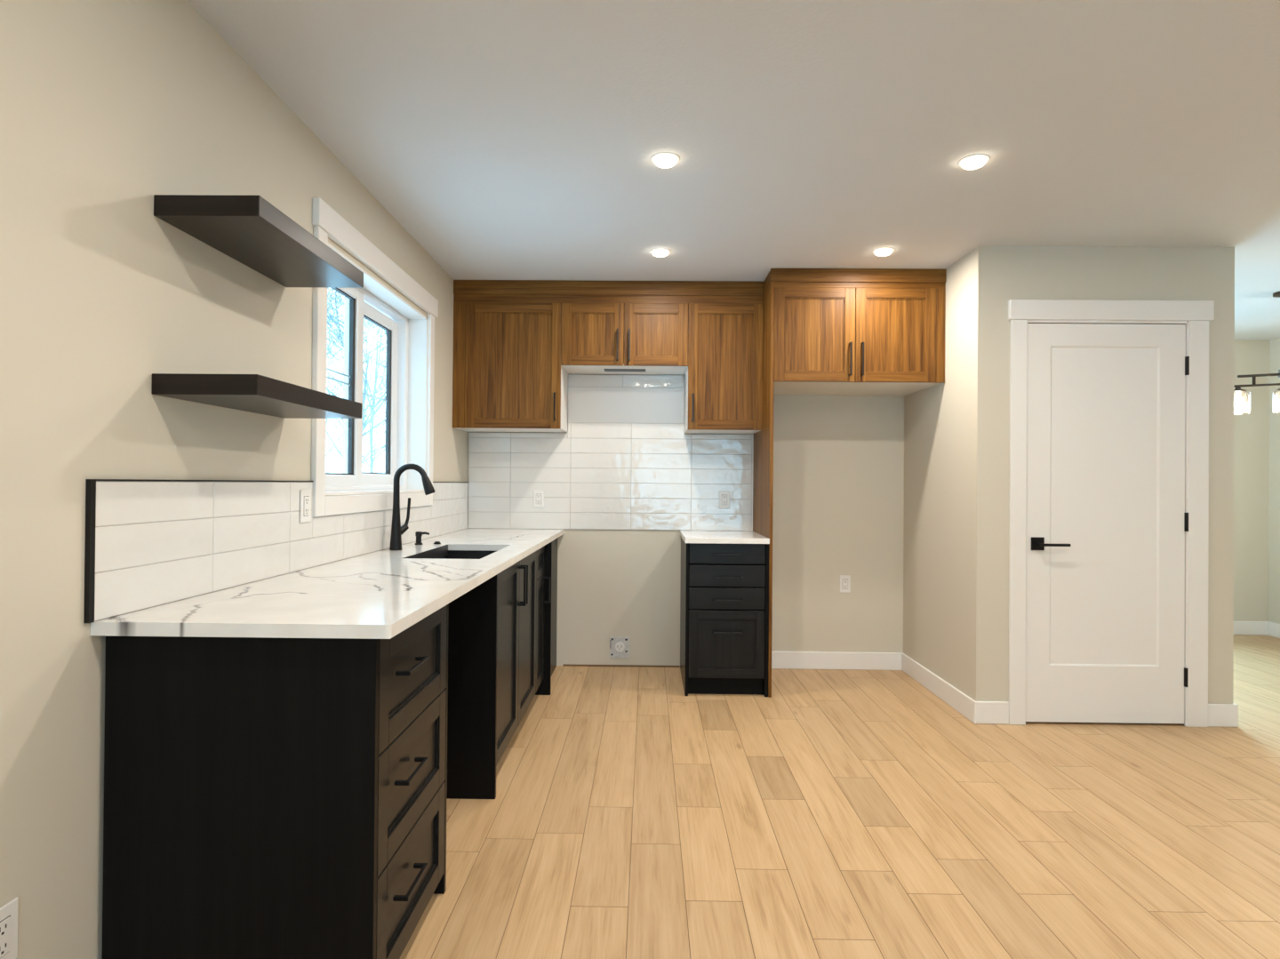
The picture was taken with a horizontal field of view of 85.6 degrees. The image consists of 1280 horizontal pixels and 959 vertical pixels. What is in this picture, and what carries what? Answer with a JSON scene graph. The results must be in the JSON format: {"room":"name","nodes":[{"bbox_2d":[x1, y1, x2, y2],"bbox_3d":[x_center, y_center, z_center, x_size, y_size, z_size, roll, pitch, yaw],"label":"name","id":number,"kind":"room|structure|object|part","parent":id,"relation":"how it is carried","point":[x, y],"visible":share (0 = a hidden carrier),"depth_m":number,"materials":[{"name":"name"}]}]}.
{"room":"kitchen","nodes":[
{"label":"kitchen","id":0,"kind":"room"},
{"bbox_2d":[0,0,467,958],"bbox_3d":[-1.303,-0.019,0.637,0.200,2.474,8.244,0,0,1],"label":"wall","id":1,"kind":"structure","parent":0,"point":[108,107],"depth_m":1.52,"materials":[{"name":"beige paint"}]},
{"bbox_2d":[0,897,18,958],"bbox_3d":[-1.199,0.862,1.296,0.008,0.116,0.072,0,0,1],"label":"wall outlet","id":2,"kind":"object","parent":1,"relation":"attached to","point":[9,912],"visible":1,"depth_m":1.31,"materials":[{"name":"white plastic"}]},
{"bbox_2d":[0,915,10,958],"bbox_3d":[-1.197,0.862,1.296,0.003,0.069,0.036,0,0,1],"label":"receptacle","id":3,"kind":"object","parent":2,"relation":"attached to","point":[4,920],"depth_m":1.30,"materials":[{"name":"white plastic"}]},
{"bbox_2d":[152,373,362,418],"bbox_3d":[-1.056,-0.230,1.989,0.260,0.051,0.617,0,0,1],"label":"floating shelf","id":4,"kind":"object","parent":1,"relation":"attached to","point":[252,393],"visible":1,"depth_m":1.78,"materials":[{"name":"black wood"}]},
{"bbox_2d":[153,194,363,287],"bbox_3d":[-1.052,-0.666,1.991,0.260,0.051,0.617,0,0,1],"label":"floating shelf","id":5,"kind":"object","parent":1,"relation":"attached to","point":[250,230],"visible":1,"depth_m":1.85,"materials":[{"name":"black wood"}]},
{"bbox_2d":[83,479,468,623],"bbox_3d":[-1.171,0.163,3.061,0.011,0.310,3.149,0,0,1],"label":"backsplash","id":6,"kind":"structure","parent":1,"relation":"attached to","point":[149,543],"depth_m":1.89,"materials":[{"name":"white tile"}]},
{"bbox_3d":[-1.189,0.154,1.494,0.011,0.310,0.014,0,0,1],"label":"edge trim","id":7,"kind":"part","parent":6,"relation":"part of","materials":[{"name":"black metal"}]},
{"bbox_3d":[-1.182,0.004,1.991,0.011,0.004,0.979,0,0,1],"label":"edge trim","id":8,"kind":"part","parent":6,"relation":"part of","materials":[{"name":"black metal"}]},
{"bbox_2d":[299,489,311,523],"bbox_3d":[-1.170,0.093,2.421,0.008,0.116,0.072,0,0,1],"label":"wall outlet","id":9,"kind":"object","parent":6,"relation":"attached to","point":[305,507],"visible":1,"depth_m":2.41,"materials":[{"name":"white plastic"}]},
{"bbox_2d":[304,496,309,516],"bbox_3d":[-1.168,0.093,2.421,0.003,0.069,0.036,0,0,1],"label":"receptacle","id":10,"kind":"object","parent":9,"relation":"attached to","point":[306,498],"depth_m":2.42,"materials":[{"name":"grey plastic"}]},
{"bbox_3d":[-1.157,0.017,4.238,0.011,0.004,0.797,0,0,1],"label":"edge trim","id":11,"kind":"part","parent":6,"relation":"part of","materials":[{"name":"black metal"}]},
{"bbox_2d":[311,197,438,517],"bbox_3d":[-1.245,-0.436,3.173,0.202,1.147,1.397,0,0,1],"label":"window","id":12,"kind":"structure","parent":1,"relation":"in","point":[410,371],"depth_m":3.19,"materials":[{"name":"white paint"}]},
{"bbox_3d":[-1.169,-0.389,2.519,0.020,1.047,0.072,0,0,1],"label":"casing","id":13,"kind":"part","parent":12,"relation":"part of","materials":[{"name":"white paint"}]},
{"bbox_3d":[-1.293,-0.417,2.891,0.033,0.900,0.583,0,0,1],"label":"sash","id":14,"kind":"part","parent":12,"relation":"part of","materials":[{"name":"white plastic"}]},
{"bbox_3d":[-1.307,-0.413,3.162,0.079,0.926,1.186,0,0,1],"label":"frame","id":15,"kind":"part","parent":12,"relation":"part of","materials":[{"name":"white plastic"}]},
{"bbox_3d":[-1.322,-0.406,3.419,0.030,0.876,0.603,0,0,1],"label":"sash","id":16,"kind":"part","parent":12,"relation":"part of","materials":[{"name":"white plastic"}]},
{"bbox_3d":[-1.153,-0.958,3.175,0.027,0.100,1.397,0,0,1],"label":"header casing","id":17,"kind":"part","parent":12,"relation":"part of","materials":[{"name":"white paint"}]},
{"bbox_3d":[-1.166,0.102,3.158,0.020,0.073,1.210,0,0,1],"label":"casing","id":18,"kind":"part","parent":12,"relation":"part of","materials":[{"name":"white paint"}]},
{"bbox_3d":[-1.155,-0.381,3.803,0.020,1.047,0.075,0,0,1],"label":"casing","id":19,"kind":"part","parent":12,"relation":"part of","materials":[{"name":"white paint"}]},
{"bbox_2d":[467,374,903,667],"bbox_3d":[0.300,0.018,4.681,2.917,2.474,0.120,0,0,1],"label":"wall","id":20,"kind":"structure","parent":0,"point":[838,460],"depth_m":4.61,"materials":[{"name":"beige paint"}]},
{"bbox_2d":[452,302,567,432],"bbox_3d":[-0.819,-0.704,4.427,0.669,0.775,0.399,0,0,1],"label":"upper cabinet","id":21,"kind":"object","parent":20,"relation":"attached to","point":[508,374],"visible":0.99,"depth_m":4.27,"materials":[{"name":"brown wood"}]},
{"bbox_3d":[-0.784,-0.704,4.276,0.476,0.658,0.014,0,0,1],"label":"panel","id":22,"kind":"part","parent":21,"relation":"part of","materials":[{"name":"brown wood"}]},
{"bbox_3d":[-0.523,-0.448,4.240,0.010,0.170,0.036,0,0,1],"label":"handle","id":23,"kind":"part","parent":21,"relation":"part of","materials":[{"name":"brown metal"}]},
{"bbox_2d":[453,280,763,304],"bbox_3d":[-0.196,-1.156,4.268,1.913,0.137,0.030,0,0,1],"label":"fascia","id":24,"kind":"object","parent":21,"relation":"attached to","point":[688,292],"visible":1,"depth_m":4.26,"materials":[{"name":"brown wood"}]},
{"bbox_2d":[468,374,753,530],"bbox_3d":[-0.195,-0.182,4.622,1.903,1.036,0.011,0,0,1],"label":"backsplash","id":25,"kind":"structure","parent":20,"relation":"attached to","point":[626,460],"depth_m":4.62,"materials":[{"name":"white tile"}]},
{"bbox_2d":[533,489,543,507],"bbox_3d":[-0.677,0.129,4.618,0.072,0.116,0.008,0,0,1],"label":"wall outlet","id":26,"kind":"object","parent":25,"relation":"attached to","point":[538,494],"visible":1,"depth_m":4.62,"materials":[{"name":"white plastic"}]},
{"bbox_2d":[536,493,541,503],"bbox_3d":[-0.677,0.129,4.615,0.036,0.069,0.003,0,0,1],"label":"receptacle","id":27,"kind":"object","parent":26,"relation":"attached to","point":[538,495],"depth_m":4.61,"materials":[{"name":"grey plastic"}]},
{"bbox_3d":[-0.093,-0.497,4.623,0.778,0.238,0.006,0,0,1],"label":"blank panel","id":28,"kind":"part","parent":25,"relation":"part of","materials":[{"name":"white"}]},
{"bbox_2d":[719,490,729,508],"bbox_3d":[0.562,0.135,4.604,0.072,0.116,0.008,0,0,1],"label":"wall outlet","id":29,"kind":"object","parent":25,"relation":"attached to","point":[724,496],"visible":1,"depth_m":4.60,"materials":[{"name":"white plastic"}]},
{"bbox_2d":[721,495,727,504],"bbox_3d":[0.562,0.135,4.602,0.033,0.066,0.003,0,0,1],"label":"receptacle","id":30,"kind":"object","parent":29,"relation":"attached to","point":[724,497],"depth_m":4.60,"materials":[{"name":"white plastic"}]},
{"bbox_3d":[0.750,0.021,4.610,0.008,0.644,0.011,0,0,1],"label":"edge trim","id":31,"kind":"part","parent":25,"relation":"part of","materials":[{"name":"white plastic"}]},
{"bbox_2d":[609,636,629,657],"bbox_3d":[-0.136,1.121,4.613,0.129,0.140,0.013,0,0,1],"label":"junction box","id":32,"kind":"object","parent":20,"relation":"attached to","point":[619,645],"visible":1,"depth_m":4.62,"materials":[{"name":"metal"}]},
{"bbox_2d":[615,641,624,652],"bbox_3d":[-0.136,1.119,4.612,0.066,0.066,0.009,0,0,1],"label":"receptacle","id":33,"kind":"object","parent":32,"relation":"attached to","point":[620,646],"depth_m":4.61,"materials":[{"name":"white plastic"}]},
{"bbox_2d":[563,664,679,667],"bbox_3d":[-0.125,1.245,4.617,0.777,0.011,0.004,0,0,1],"label":"trim","id":34,"kind":"structure","parent":20,"relation":"attached to","point":[567,665],"depth_m":4.62,"materials":[{"name":"brown"}]},
{"bbox_2d":[561,303,687,375],"bbox_3d":[-0.092,-0.893,4.420,0.779,0.384,0.399,0,0,1],"label":"upper cabinet","id":35,"kind":"object","parent":20,"relation":"attached to","point":[597,338],"visible":1,"depth_m":4.26,"materials":[{"name":"brown wood"}]},
{"bbox_3d":[-0.292,-0.896,4.271,0.267,0.266,0.014,0,0,1],"label":"panel","id":36,"kind":"part","parent":35,"relation":"part of","materials":[{"name":"brown wood"}]},
{"bbox_3d":[-0.292,-0.896,4.268,0.383,0.382,0.020,0,0,1],"label":"door","id":37,"kind":"part","parent":35,"relation":"part of","materials":[{"name":"brown wood"}]},
{"bbox_3d":[-0.137,-0.827,4.238,0.010,0.190,0.036,0,0,1],"label":"handle","id":38,"kind":"part","parent":35,"relation":"part of","materials":[{"name":"brown metal"}]},
{"bbox_3d":[-0.065,-0.826,4.237,0.010,0.190,0.036,0,0,1],"label":"handle","id":39,"kind":"part","parent":35,"relation":"part of","materials":[{"name":"brown metal"}]},
{"bbox_3d":[0.099,-0.893,4.264,0.392,0.382,0.020,0,0,1],"label":"door","id":40,"kind":"part","parent":35,"relation":"part of","materials":[{"name":"brown wood"}]},
{"bbox_3d":[0.099,-0.893,4.267,0.276,0.266,0.014,0,0,1],"label":"panel","id":41,"kind":"part","parent":35,"relation":"part of","materials":[{"name":"brown wood"}]},
{"bbox_2d":[684,304,763,433],"bbox_3d":[0.528,-0.693,4.412,0.461,0.774,0.399,0,0,1],"label":"upper cabinet","id":42,"kind":"object","parent":20,"relation":"attached to","point":[724,374],"visible":0.98,"depth_m":4.26,"materials":[{"name":"brown wood"}]},
{"bbox_3d":[0.323,-0.441,4.231,0.010,0.170,0.036,0,0,1],"label":"handle","id":43,"kind":"part","parent":42,"relation":"part of","materials":[{"name":"brown metal"}]},
{"bbox_3d":[0.526,-0.693,4.261,0.344,0.658,0.014,0,0,1],"label":"panel","id":44,"kind":"part","parent":42,"relation":"part of","materials":[{"name":"brown wood"}]},
{"bbox_2d":[840,575,850,592],"bbox_3d":[1.366,0.696,4.602,0.072,0.116,0.008,0,0,1],"label":"wall outlet","id":45,"kind":"object","parent":20,"relation":"attached to","point":[844,580],"visible":1,"depth_m":4.60,"materials":[{"name":"white plastic"}]},
{"bbox_2d":[842,578,847,589],"bbox_3d":[1.366,0.696,4.599,0.036,0.069,0.003,0,0,1],"label":"receptacle","id":46,"kind":"object","parent":45,"relation":"attached to","point":[844,580],"depth_m":4.60,"materials":[{"name":"white plastic"}]},
{"bbox_2d":[763,268,946,395],"bbox_3d":[1.258,-0.887,4.280,1.006,0.650,0.670,0,0,1],"label":"upper cabinet","id":47,"kind":"object","parent":20,"relation":"attached to","point":[838,332],"visible":0.98,"depth_m":3.99,"materials":[{"name":"brown wood"}]},
{"bbox_3d":[1.008,-0.837,3.994,0.464,0.542,0.020,0,0,1],"label":"door","id":48,"kind":"part","parent":47,"relation":"part of","materials":[{"name":"brown wood"}]},
{"bbox_3d":[1.008,-0.837,3.997,0.348,0.426,0.014,0,0,1],"label":"panel","id":49,"kind":"part","parent":47,"relation":"part of","materials":[{"name":"brown wood"}]},
{"bbox_3d":[1.207,-0.692,3.963,0.010,0.190,0.036,0,0,1],"label":"handle","id":50,"kind":"part","parent":47,"relation":"part of","materials":[{"name":"brown metal"}]},
{"bbox_3d":[1.276,-0.692,3.962,0.010,0.190,0.036,0,0,1],"label":"handle","id":51,"kind":"part","parent":47,"relation":"part of","materials":[{"name":"brown metal"}]},
{"bbox_3d":[1.473,-0.833,3.989,0.460,0.542,0.020,0,0,1],"label":"door","id":52,"kind":"part","parent":47,"relation":"part of","materials":[{"name":"brown wood"}]},
{"bbox_3d":[1.473,-0.833,3.991,0.344,0.426,0.014,0,0,1],"label":"panel","id":53,"kind":"part","parent":47,"relation":"part of","materials":[{"name":"brown wood"}]},
{"bbox_2d":[186,0,1279,339],"bbox_3d":[2.022,-1.300,1.260,6.815,0.150,9.550,0,0,1],"label":"ceiling","id":54,"kind":"structure","parent":0,"point":[510,140],"depth_m":2.39,"materials":[{"name":"white paint"}]},
{"bbox_2d":[649,248,670,256],"bbox_3d":[0.110,-1.216,3.717,0.110,0.020,0.110,0,0,1],"label":"recessed light","id":55,"kind":"object","parent":54,"relation":"in","point":[659,252],"visible":1,"depth_m":3.69,"materials":[{"name":"white paint"}]},
{"bbox_2d":[651,152,679,167],"bbox_3d":[0.098,-1.222,2.658,0.110,0.020,0.110,0,0,1],"label":"recessed light","id":56,"kind":"object","parent":54,"relation":"in","point":[663,160],"visible":1,"depth_m":2.64,"materials":[{"name":"white paint"}]},
{"bbox_2d":[872,247,894,255],"bbox_3d":[1.294,-1.206,3.674,0.110,0.020,0.110,0,0,1],"label":"recessed light","id":57,"kind":"object","parent":54,"relation":"in","point":[884,251],"visible":1,"depth_m":3.65,"materials":[{"name":"white paint"}]},
{"bbox_2d":[958,153,989,169],"bbox_3d":[1.280,-1.212,2.651,0.110,0.020,0.110,0,0,1],"label":"recessed light","id":58,"kind":"object","parent":54,"relation":"in","point":[972,162],"visible":1,"depth_m":2.63,"materials":[{"name":"white paint"}]},
{"bbox_2d":[1234,291,1279,414],"bbox_3d":[4.094,-0.807,4.381,0.600,0.763,0.129,0,0,27],"label":"chandelier","id":59,"kind":"object","parent":54,"relation":"hanging from","point":[1238,400],"visible":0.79,"depth_m":4.43,"materials":[{"name":"white glass"}]},
{"bbox_3d":[3.881,-0.516,4.486,0.058,0.107,0.057,0,0,1],"label":"bulb","id":60,"kind":"part","parent":59,"relation":"part of","materials":[{"name":"white glass"}]},
{"bbox_3d":[3.881,-0.498,4.486,0.128,0.143,0.127,0,0,1],"label":"lamp shade","id":61,"kind":"part","parent":59,"relation":"part of","materials":[{"name":"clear glass"}]},
{"bbox_3d":[4.092,-0.497,4.380,0.128,0.143,0.127,0,0,1],"label":"lamp shade","id":62,"kind":"part","parent":59,"relation":"part of","materials":[{"name":"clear glass"}]},
{"bbox_2d":[399,634,1279,958],"bbox_3d":[2.031,1.250,1.220,6.875,0.002,9.700,0,0,1],"label":"floor","id":63,"kind":"structure","parent":0,"point":[836,813],"depth_m":2.45,"materials":[{"name":"brown wood"}]},
{"bbox_2d":[101,603,448,958],"bbox_3d":[-0.866,0.786,1.800,0.633,0.884,0.555,0,0,1],"label":"base cabinet","id":64,"kind":"object","parent":63,"relation":"on","point":[265,797],"visible":0.94,"depth_m":1.52,"materials":[{"name":"black wood"}]},
{"bbox_2d":[90,528,564,639],"bbox_3d":[-0.851,0.337,3.065,0.654,0.030,3.132,0,0,1],"label":"countertop","id":65,"kind":"structure","parent":64,"relation":"on","point":[380,594],"depth_m":1.85,"materials":[{"name":"white stone"}]},
{"bbox_2d":[389,464,435,550],"bbox_3d":[-1.039,0.124,3.162,0.197,0.392,0.076,1,0,-12],"label":"faucet","id":66,"kind":"object","parent":65,"relation":"on","point":[397,531],"visible":1,"depth_m":3.13,"materials":[{"name":"black metal"}]},
{"bbox_3d":[-1.085,0.173,3.163,0.035,0.177,0.080,0,0,39],"label":"lever handle","id":67,"kind":"part","parent":66,"relation":"part of","materials":[{"name":"black metal"}]},
{"bbox_3d":[-1.046,0.029,3.148,0.150,0.203,0.030,1,0,-10],"label":"spout","id":68,"kind":"part","parent":66,"relation":"part of","materials":[{"name":"black metal"}]},
{"bbox_2d":[414,531,429,544],"bbox_3d":[-1.080,0.289,3.421,0.069,0.064,0.038,1,0,-39],"label":"soap dispenser","id":69,"kind":"object","parent":65,"relation":"on","point":[418,534],"visible":1,"depth_m":3.40,"materials":[{"name":"black metal"}]},
{"bbox_2d":[403,544,495,559],"bbox_3d":[-0.806,0.453,3.122,0.361,0.258,0.690,0,0,1],"label":"sink","id":70,"kind":"object","parent":65,"relation":"in","point":[442,552],"visible":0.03,"depth_m":3.46,"materials":[{"name":"black metal"}]},
{"bbox_3d":[-0.593,1.032,1.797,0.020,0.273,0.512,0,0,1],"label":"drawer","id":71,"kind":"part","parent":64,"relation":"part of","materials":[{"name":"black wood"}]},
{"bbox_3d":[-0.570,1.002,1.723,0.036,0.010,0.150,0,0,1],"label":"handle","id":72,"kind":"part","parent":64,"relation":"part of","materials":[{"name":"black metal"}]},
{"bbox_3d":[-0.591,0.757,1.798,0.020,0.269,0.512,0,0,1],"label":"drawer","id":73,"kind":"part","parent":64,"relation":"part of","materials":[{"name":"black wood"}]},
{"bbox_3d":[-0.596,1.032,1.797,0.014,0.157,0.396,0,0,1],"label":"panel","id":74,"kind":"part","parent":64,"relation":"part of","materials":[{"name":"black wood"}]},
{"bbox_3d":[-0.568,0.727,1.724,0.036,0.010,0.150,0,0,1],"label":"handle","id":75,"kind":"part","parent":64,"relation":"part of","materials":[{"name":"black metal"}]},
{"bbox_3d":[-0.589,0.487,1.800,0.020,0.263,0.512,0,0,1],"label":"drawer","id":76,"kind":"part","parent":64,"relation":"part of","materials":[{"name":"black wood"}]},
{"bbox_3d":[-0.594,0.757,1.798,0.014,0.153,0.396,0,0,1],"label":"panel","id":77,"kind":"part","parent":64,"relation":"part of","materials":[{"name":"black wood"}]},
{"bbox_3d":[-0.566,0.465,1.726,0.036,0.010,0.150,0,0,1],"label":"handle","id":78,"kind":"part","parent":64,"relation":"part of","materials":[{"name":"black metal"}]},
{"bbox_3d":[-0.592,0.487,1.800,0.014,0.147,0.396,0,0,1],"label":"panel","id":79,"kind":"part","parent":64,"relation":"part of","materials":[{"name":"black wood"}]},
{"bbox_3d":[-0.879,0.788,2.068,0.601,0.884,0.018,0,0,1],"label":"panel","id":80,"kind":"part","parent":64,"relation":"part of","materials":[{"name":"black wood"}]},
{"bbox_2d":[446,550,536,799],"bbox_3d":[-0.846,0.794,3.185,0.642,0.884,1.020,0,0,1],"label":"base cabinet","id":81,"kind":"object","parent":63,"relation":"on","point":[492,627],"visible":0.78,"depth_m":2.67,"materials":[{"name":"black wood"}]},
{"bbox_3d":[-0.865,0.791,2.685,0.616,0.884,0.020,0,0,1],"label":"panel","id":82,"kind":"part","parent":81,"relation":"part of","materials":[{"name":"black wood"}]},
{"bbox_3d":[-0.576,0.750,2.943,0.014,0.662,0.378,0,0,1],"label":"panel","id":83,"kind":"part","parent":81,"relation":"part of","materials":[{"name":"black wood"}]},
{"bbox_3d":[-0.573,0.750,2.943,0.020,0.778,0.494,0,0,1],"label":"door","id":84,"kind":"part","parent":81,"relation":"part of","materials":[{"name":"black wood"}]},
{"bbox_3d":[-0.541,0.489,3.166,0.036,0.180,0.010,0,0,1],"label":"handle","id":85,"kind":"part","parent":81,"relation":"part of","materials":[{"name":"black metal"}]},
{"bbox_3d":[-0.540,0.489,3.220,0.036,0.180,0.010,0,0,1],"label":"handle","id":86,"kind":"part","parent":81,"relation":"part of","materials":[{"name":"black metal"}]},
{"bbox_3d":[-0.568,0.753,3.442,0.020,0.778,0.496,0,0,1],"label":"door","id":87,"kind":"part","parent":81,"relation":"part of","materials":[{"name":"black wood"}]},
{"bbox_3d":[-0.571,0.753,3.442,0.014,0.662,0.380,0,0,1],"label":"panel","id":88,"kind":"part","parent":81,"relation":"part of","materials":[{"name":"black wood"}]},
{"bbox_2d":[535,538,557,695],"bbox_3d":[-0.834,0.800,4.163,0.644,0.884,0.930,0,0,1],"label":"base cabinet","id":89,"kind":"object","parent":63,"relation":"on","point":[547,556],"visible":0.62,"depth_m":3.99,"materials":[{"name":"black wood"}]},
{"bbox_3d":[-0.567,0.844,3.840,0.014,0.490,0.178,0,0,1],"label":"panel","id":90,"kind":"part","parent":89,"relation":"part of","materials":[{"name":"black wood"}]},
{"bbox_3d":[-0.564,0.844,3.840,0.020,0.600,0.288,0,0,1],"label":"door","id":91,"kind":"part","parent":89,"relation":"part of","materials":[{"name":"black wood"}]},
{"bbox_3d":[-0.561,0.454,3.842,0.020,0.174,0.288,0,0,1],"label":"drawer","id":92,"kind":"part","parent":89,"relation":"part of","materials":[{"name":"black wood"}]},
{"bbox_3d":[-0.564,0.453,3.842,0.014,0.084,0.198,0,0,1],"label":"panel","id":93,"kind":"part","parent":89,"relation":"part of","materials":[{"name":"black wood"}]},
{"bbox_3d":[-0.533,0.633,3.958,0.036,0.150,0.010,0,0,1],"label":"handle","id":94,"kind":"part","parent":89,"relation":"part of","materials":[{"name":"black metal"}]},
{"bbox_3d":[-0.567,0.803,4.316,0.018,0.884,0.620,0,0,1],"label":"filler panel","id":95,"kind":"part","parent":89,"relation":"part of","materials":[{"name":"black wood"}]},
{"bbox_2d":[680,536,768,696],"bbox_3d":[0.505,0.812,4.283,0.478,0.884,0.662,0,0,1],"label":"base cabinet","id":96,"kind":"object","parent":63,"relation":"on","point":[724,590],"visible":0.96,"depth_m":3.99,"materials":[{"name":"black wood"}]},
{"bbox_3d":[0.275,0.810,4.301,0.018,0.884,0.630,0,0,1],"label":"panel","id":97,"kind":"part","parent":96,"relation":"part of","materials":[{"name":"black wood"}]},
{"bbox_2d":[680,530,769,543],"bbox_3d":[0.506,0.355,4.292,0.484,0.030,0.648,0,0,1],"label":"countertop","id":98,"kind":"structure","parent":96,"relation":"on","point":[718,537],"depth_m":4.05,"materials":[{"name":"white stone"}]},
{"bbox_3d":[0.500,0.952,3.997,0.438,0.389,0.020,0,0,1],"label":"drawer","id":99,"kind":"part","parent":96,"relation":"part of","materials":[{"name":"black wood"}]},
{"bbox_3d":[0.500,0.952,4.000,0.338,0.289,0.014,0,0,1],"label":"panel","id":100,"kind":"part","parent":96,"relation":"part of","materials":[{"name":"black wood"}]},
{"bbox_3d":[0.502,0.688,3.999,0.438,0.124,0.020,0,0,1],"label":"drawer","id":101,"kind":"part","parent":96,"relation":"part of","materials":[{"name":"black wood"}]},
{"bbox_3d":[0.503,0.557,3.999,0.438,0.125,0.020,0,0,1],"label":"drawer","id":102,"kind":"part","parent":96,"relation":"part of","materials":[{"name":"black wood"}]},
{"bbox_3d":[0.504,0.430,4.000,0.438,0.115,0.020,0,0,1],"label":"drawer","id":103,"kind":"part","parent":96,"relation":"part of","materials":[{"name":"black wood"}]},
{"bbox_3d":[0.505,0.882,3.978,0.165,0.010,0.036,0,0,1],"label":"handle","id":104,"kind":"part","parent":96,"relation":"part of","materials":[{"name":"black metal"}]},
{"bbox_3d":[0.507,0.694,3.971,0.165,0.010,0.036,0,0,1],"label":"handle","id":105,"kind":"part","parent":96,"relation":"part of","materials":[{"name":"black metal"}]},
{"bbox_3d":[0.508,0.563,3.971,0.165,0.010,0.036,0,0,1],"label":"handle","id":106,"kind":"part","parent":96,"relation":"part of","materials":[{"name":"black metal"}]},
{"bbox_3d":[0.509,0.431,3.972,0.165,0.010,0.036,0,0,1],"label":"handle","id":107,"kind":"part","parent":96,"relation":"part of","materials":[{"name":"black metal"}]},
{"bbox_3d":[0.735,0.814,4.296,0.020,0.884,0.630,0,0,1],"label":"panel","id":108,"kind":"part","parent":96,"relation":"part of","materials":[{"name":"black wood"}]},
{"bbox_2d":[752,287,774,697],"bbox_3d":[0.761,0.074,4.298,0.018,2.364,0.634,0,0,1],"label":"end panel","id":109,"kind":"object","parent":63,"relation":"on","point":[763,470],"visible":0.56,"depth_m":4.08,"materials":[{"name":"brown wood"}]},
{"bbox_2d":[903,246,1234,725],"bbox_3d":[2.413,0.032,4.146,1.319,2.474,1.143,0,0,1],"label":"wall","id":110,"kind":"structure","parent":0,"point":[956,430],"depth_m":3.58,"materials":[{"name":"beige paint"}]},
{"bbox_2d":[771,651,1238,727],"bbox_3d":[1.918,1.207,4.138,2.316,0.115,1.157,0,0,1],"label":"baseboard","id":111,"kind":"structure","parent":110,"relation":"attached to","point":[977,712],"depth_m":4.27,"materials":[{"name":"white paint"}]},
{"bbox_2d":[1008,299,1214,727],"bbox_3d":[2.419,0.171,3.594,1.040,2.189,0.178,0,0,1],"label":"door","id":112,"kind":"structure","parent":110,"relation":"in","point":[1108,484],"depth_m":3.57,"materials":[{"name":"white paint"}]},
{"bbox_3d":[1.951,0.218,3.568,0.080,2.087,0.020,0,0,1],"label":"casing","id":113,"kind":"part","parent":112,"relation":"part of","materials":[{"name":"white paint"}]},
{"bbox_3d":[2.114,0.333,3.535,0.147,0.016,0.054,0,0,1],"label":"lever handle","id":114,"kind":"part","parent":112,"relation":"part of","materials":[{"name":"black metal"}]},
{"bbox_3d":[2.427,-0.872,3.566,1.040,0.102,0.027,0,0,1],"label":"header casing","id":115,"kind":"part","parent":112,"relation":"part of","materials":[{"name":"white paint"}]},
{"bbox_3d":[2.869,0.226,3.558,0.102,2.087,0.020,0,0,1],"label":"casing","id":116,"kind":"part","parent":112,"relation":"part of","materials":[{"name":"white paint"}]},
{"bbox_2d":[1233,339,1269,621],"bbox_3d":[2.064,0.040,5.927,6.815,2.474,0.200,0,0,1],"label":"wall","id":117,"kind":"structure","parent":0,"point":[1252,356],"depth_m":5.79,"materials":[{"name":"beige paint"}]},
{"bbox_2d":[1233,621,1269,635],"bbox_3d":[3.888,1.233,5.793,2.745,0.115,0.014,0,0,1],"label":"baseboard","id":118,"kind":"structure","parent":117,"relation":"attached to","point":[1240,628],"depth_m":5.77,"materials":[{"name":"white paint"}]},
{"bbox_2d":[1268,337,1279,623],"bbox_3d":[5.319,0.039,1.216,0.200,2.474,9.150,0,0,1],"label":"wall","id":119,"kind":"structure","parent":0,"point":[1274,482],"depth_m":5.74,"materials":[{"name":"beige paint"}]},
{"bbox_2d":[1268,621,1279,638],"bbox_3d":[5.202,1.218,1.203,0.014,0.115,9.136,0,0,1],"label":"baseboard","id":120,"kind":"structure","parent":119,"relation":"attached to","point":[1274,628],"depth_m":5.71,"materials":[{"name":"white paint"}]},
{"label":"outside","id":121,"kind":"structure","parent":0,"visible":0},
{"label":"snow ground","id":122,"kind":"structure","parent":121,"visible":0},
{"bbox_2d":[325,288,384,455],"bbox_3d":[-21.119,-7.449,45.001,11.732,18.720,14.061,1,0,-33],"label":"bare tree","id":123,"kind":"object","parent":122,"relation":"on","point":[328,432],"visible":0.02,"depth_m":44.56,"materials":[{"name":"brown plant"}]},
{"bbox_2d":[325,287,386,463],"bbox_3d":[-7.895,-3.151,20.846,6.921,10.067,5.952,1,0,-35],"label":"bare tree","id":124,"kind":"object","parent":122,"relation":"on","point":[365,380],"visible":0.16,"depth_m":20.11,"materials":[{"name":"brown plant"}]},
{"bbox_2d":[326,288,386,436],"bbox_3d":[-4.443,-1.984,10.919,6.048,7.674,4.291,1,0,-10],"label":"bare tree","id":125,"kind":"object","parent":122,"relation":"on","point":[329,316],"visible":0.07,"depth_m":10.80,"materials":[{"name":"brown plant"}]},
{"bbox_2d":[326,291,386,472],"bbox_3d":[-11.646,-4.517,30.203,7.482,12.854,7.654,0,0,6],"label":"bare tree","id":126,"kind":"object","parent":122,"relation":"on","point":[371,436],"visible":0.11,"depth_m":29.94,"materials":[{"name":"brown plant"}]}
]}

